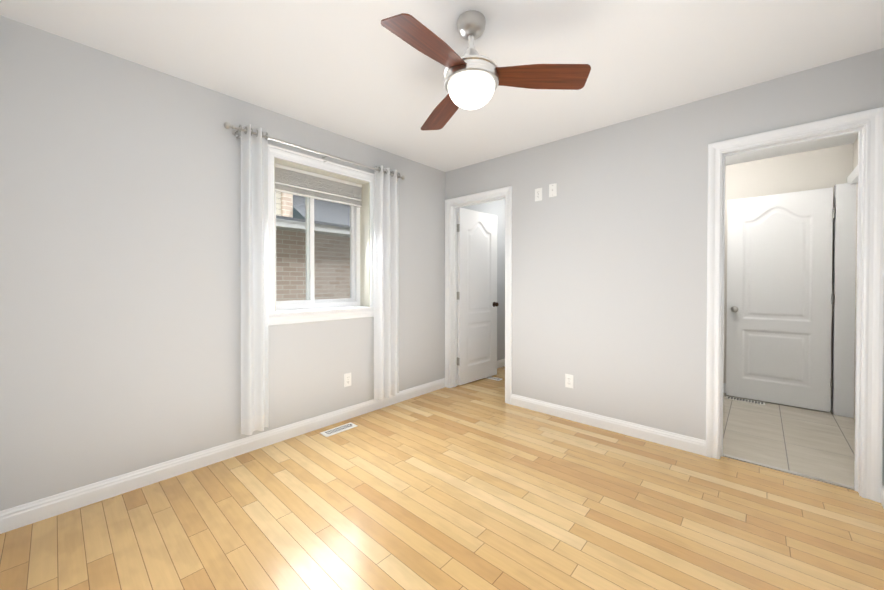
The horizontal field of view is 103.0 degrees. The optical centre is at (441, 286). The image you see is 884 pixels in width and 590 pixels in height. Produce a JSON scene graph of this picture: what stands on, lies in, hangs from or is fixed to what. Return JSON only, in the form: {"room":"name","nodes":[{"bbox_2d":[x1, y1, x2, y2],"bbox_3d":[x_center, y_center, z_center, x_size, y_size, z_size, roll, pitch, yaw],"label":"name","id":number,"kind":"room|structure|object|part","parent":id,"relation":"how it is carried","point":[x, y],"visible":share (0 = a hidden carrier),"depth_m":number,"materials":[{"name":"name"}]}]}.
{"room":"empty bedroom","nodes":[
{"label":"empty bedroom","id":0,"kind":"room"},
{"bbox_2d":[0,15,444,510],"bbox_3d":[-1.075,-0.070,2.936,0.220,2.440,3.316,1,1,42],"label":"wall","id":1,"kind":"structure","parent":0,"point":[120,266],"depth_m":2.03,"materials":[{"name":"grey paint"}]},
{"bbox_2d":[0,510,3,533],"bbox_3d":[-0.935,1.123,0.593,3.090,0.102,0.015,1,1,42],"label":"baseboard","id":2,"kind":"structure","parent":1,"relation":"attached to","point":[1,512],"depth_m":1.66,"materials":[{"name":"white wood"}]},
{"bbox_2d":[4,378,444,532],"bbox_3d":[-1.029,1.100,2.825,0.015,0.102,3.196,1,1,42],"label":"baseboard","id":3,"kind":"structure","parent":1,"relation":"attached to","point":[16,517],"depth_m":2.17,"materials":[{"name":"white wood"}]},
{"bbox_2d":[224,122,404,434],"bbox_3d":[-0.903,-0.029,2.871,0.123,2.130,1.556,1,1,42],"label":"curtains","id":4,"kind":"object","parent":1,"relation":"attached to","point":[254,284],"visible":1,"depth_m":2.48,"materials":[{"name":"white fabric"}]},
{"bbox_2d":[268,146,374,325],"bbox_3d":[-1.016,-0.375,2.969,0.260,1.308,1.020,1,1,42],"label":"window","id":5,"kind":"structure","parent":1,"relation":"in","point":[280,318],"depth_m":2.97,"materials":[{"name":"white plastic"}]},
{"bbox_3d":[-1.081,-0.386,3.028,0.028,1.056,0.766,1,1,42],"label":"glass","id":6,"kind":"part","parent":5,"relation":"part of","materials":[{"name":"clear glass"}]},
{"bbox_2d":[275,163,361,206],"bbox_3d":[-1.036,-0.846,2.982,0.030,0.207,0.834,1,1,42],"label":"mini blind","id":7,"kind":"object","parent":5,"relation":"attached to","point":[342,191],"visible":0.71,"depth_m":2.95,"materials":[{"name":"white"}]},
{"bbox_2d":[314,196,355,302],"bbox_3d":[-0.949,-0.387,3.141,0.001,1.056,0.422,1,1,42],"label":"screen","id":8,"kind":"object","parent":5,"relation":"attached to","point":[336,254],"visible":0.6,"depth_m":3.12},
{"bbox_2d":[274,158,369,311],"bbox_3d":[-1.001,-0.386,2.955,0.140,1.141,0.852,1,1,42],"label":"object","id":9,"kind":"object","parent":1,"relation":"attached to","point":[365,252],"visible":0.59,"depth_m":3.24,"materials":[{"name":"beige paint"}]},
{"bbox_2d":[344,373,350,386],"bbox_3d":[-0.819,0.809,3.059,0.008,0.114,0.070,1,1,42],"label":"electrical outlet","id":10,"kind":"object","parent":1,"relation":"attached to","point":[347,379],"visible":1,"depth_m":3.05,"materials":[{"name":"white plastic"}]},
{"bbox_2d":[0,366,883,589],"bbox_3d":[1.120,1.175,2.892,3.450,0.050,6.420,1,1,42],"label":"floor","id":11,"kind":"structure","parent":0,"point":[456,488],"depth_m":1.75,"materials":[{"name":"brown wood"}]},
{"bbox_2d":[320,422,356,436],"bbox_3d":[-0.828,1.146,2.834,0.104,0.010,0.282,1,1,42],"label":"floor vent","id":12,"kind":"object","parent":11,"relation":"in","point":[338,429],"visible":1,"depth_m":2.82,"materials":[{"name":"white metal"}]},
{"bbox_2d":[486,376,501,380],"bbox_3d":[0.611,1.133,4.378,0.280,0.004,0.100,1,1,42],"label":"floor vent","id":13,"kind":"object","parent":11,"relation":"in","point":[494,378],"visible":0.62,"depth_m":4.34,"materials":[{"name":"white metal"}]},
{"bbox_2d":[0,0,883,171],"bbox_3d":[0.763,-1.310,2.428,3.610,0.050,5.290,1,1,42],"label":"ceiling","id":14,"kind":"structure","parent":0,"point":[356,70],"depth_m":1.91,"materials":[{"name":"white paint"}]},
{"bbox_2d":[381,10,590,129],"bbox_3d":[0.243,-1.072,1.679,0.871,0.411,1.006,0,1,7],"label":"fan","id":15,"kind":"object","parent":14,"relation":"hanging from","point":[556,76],"depth_m":1.62,"materials":[{"name":"brown wood"}]},
{"bbox_3d":[-0.048,-0.984,1.439,0.146,0.064,0.445,0,1,37],"label":"fan blade","id":16,"kind":"part","parent":15,"relation":"part of","materials":[{"name":"brown wood"}]},
{"bbox_3d":[0.016,-0.990,1.983,0.146,0.064,0.445,0,1,-23],"label":"fan blade","id":17,"kind":"part","parent":15,"relation":"part of","materials":[{"name":"brown wood"}]},
{"bbox_3d":[0.141,-0.916,1.693,0.226,0.100,0.226,1,1,42],"label":"fan globe","id":18,"kind":"part","parent":15,"relation":"part of"},
{"bbox_2d":[459,199,504,360],"bbox_3d":[1.079,-0.094,5.315,0.120,2.440,3.104,1,1,42],"label":"wall","id":19,"kind":"structure","parent":0,"point":[497,208],"depth_m":4.92,"materials":[{"name":"grey paint"}]},
{"bbox_2d":[497,359,504,367],"bbox_3d":[1.089,1.076,5.237,0.015,0.102,2.984,1,1,42],"label":"baseboard","id":20,"kind":"structure","parent":19,"relation":"attached to","point":[500,363],"depth_m":4.95,"materials":[{"name":"white wood"}]},
{"bbox_2d":[445,48,883,484],"bbox_3d":[1.294,-0.070,2.945,3.280,2.440,0.120,1,1,42],"label":"wall","id":21,"kind":"structure","parent":0,"point":[609,277],"depth_m":2.72,"materials":[{"name":"grey paint"}]},
{"bbox_2d":[457,208,498,384],"bbox_3d":[0.453,0.110,4.252,0.160,2.030,0.712,1,1,42],"label":"hall door","id":22,"kind":"structure","parent":21,"relation":"in","point":[478,303],"depth_m":4.22,"materials":[{"name":"white wood"}]},
{"bbox_2d":[535,188,541,200],"bbox_3d":[0.884,-0.845,3.223,0.070,0.114,0.008,1,1,42],"label":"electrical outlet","id":23,"kind":"object","parent":21,"relation":"attached to","point":[538,194],"visible":1,"depth_m":3.22,"materials":[{"name":"white plastic"}]},
{"bbox_2d":[549,183,556,196],"bbox_3d":[0.984,-0.860,3.128,0.070,0.114,0.014,1,1,42],"label":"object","id":24,"kind":"object","parent":21,"relation":"attached to","point":[552,190],"visible":1,"depth_m":3.12,"materials":[{"name":"white plastic"}]},
{"bbox_2d":[565,374,572,387],"bbox_3d":[1.101,0.817,3.043,0.070,0.114,0.008,1,1,42],"label":"electrical outlet","id":25,"kind":"object","parent":21,"relation":"attached to","point":[568,381],"visible":1,"depth_m":3.04,"materials":[{"name":"white plastic"}]},
{"bbox_2d":[511,394,705,455],"bbox_3d":[1.240,1.099,2.916,1.523,0.102,0.015,1,1,42],"label":"baseboard","id":26,"kind":"structure","parent":21,"relation":"attached to","point":[686,443],"depth_m":2.78,"materials":[{"name":"white wood"}]},
{"bbox_2d":[445,107,883,502],"bbox_3d":[1.248,0.089,2.989,3.147,2.121,0.158,1,1,42],"label":"door frame","id":27,"kind":"structure","parent":21,"relation":"attached to","point":[870,123],"depth_m":2.06,"materials":[{"name":"white wood"}]},
{"bbox_2d":[723,454,854,489],"bbox_3d":[2.144,1.155,2.212,0.610,0.006,0.035,1,1,42],"label":"trim","id":28,"kind":"structure","parent":21,"relation":"attached to","point":[793,473],"depth_m":2.18,"materials":[{"name":"grey wood"}]},
{"bbox_2d":[881,483,883,507],"bbox_3d":[1.303,1.122,0.713,0.015,0.102,3.196,1,1,42],"label":"baseboard","id":29,"kind":"structure","parent":21,"relation":"attached to","point":[882,490],"depth_m":1.86,"materials":[{"name":"white wood"}]},
{"bbox_2d":[723,144,850,398],"bbox_3d":[3.013,-0.080,3.890,2.220,2.440,0.120,1,1,42],"label":"wall","id":30,"kind":"structure","parent":0,"point":[830,167],"depth_m":3.46,"materials":[{"name":"white paint"}]},
{"bbox_2d":[723,383,831,409],"bbox_3d":[2.879,1.089,3.932,2.220,0.102,0.015,1,1,42],"label":"baseboard","id":31,"kind":"structure","parent":30,"relation":"attached to","point":[724,384],"depth_m":3.77,"materials":[{"name":"white wood"}]},
{"bbox_2d":[726,187,834,411],"bbox_3d":[3.256,0.118,3.426,0.748,2.030,0.159,1,1,42],"label":"bathroom door","id":32,"kind":"structure","parent":30,"relation":"in","point":[780,298],"depth_m":3.39,"materials":[{"name":"white wood"}]},
{"bbox_3d":[3.014,0.231,3.646,0.095,0.064,0.159,1,1,42],"label":"knob","id":33,"kind":"part","parent":32,"relation":"part of","materials":[{"name":"silver metal"}]},
{"bbox_2d":[723,393,854,486],"bbox_3d":[2.416,1.171,3.243,2.220,0.051,1.899,1,1,42],"label":"floor","id":34,"kind":"structure","parent":0,"point":[815,443],"depth_m":2.67,"materials":[{"name":"beige tile"}]},
{"bbox_2d":[725,396,764,404],"bbox_3d":[3.039,1.141,3.528,0.300,0.004,0.100,1,1,42],"label":"floor vent","id":35,"kind":"object","parent":34,"relation":"in","point":[745,400],"visible":1,"depth_m":3.52,"materials":[{"name":"white metal"}]},
{"bbox_2d":[851,137,857,418],"bbox_3d":[3.161,-0.065,2.489,0.120,2.440,1.710,1,1,42],"label":"wall","id":36,"kind":"structure","parent":0,"point":[854,147],"depth_m":3.05,"materials":[{"name":"white paint"}]},
{"bbox_2d":[832,165,857,417],"bbox_3d":[3.311,0.086,2.833,0.118,2.130,0.950,1,1,42],"label":"trim","id":37,"kind":"structure","parent":36,"relation":"attached to","point":[844,259],"depth_m":3.10,"materials":[{"name":"white wood"}]},
{"label":"outside","id":38,"kind":"structure","parent":0,"visible":0},
{"bbox_3d":[-2.174,4.117,8.618,8.980,0.050,22.000,1,1,42],"label":"ground","id":39,"kind":"structure","parent":38,"visible":0},
{"bbox_2d":[276,185,349,300],"bbox_3d":[-3.395,-1.926,10.336,4.980,12.000,17.000,1,1,42],"label":"brick house","id":40,"kind":"structure","parent":39,"relation":"on","point":[291,288],"depth_m":7.67,"materials":[{"name":"brown"}]}
]}

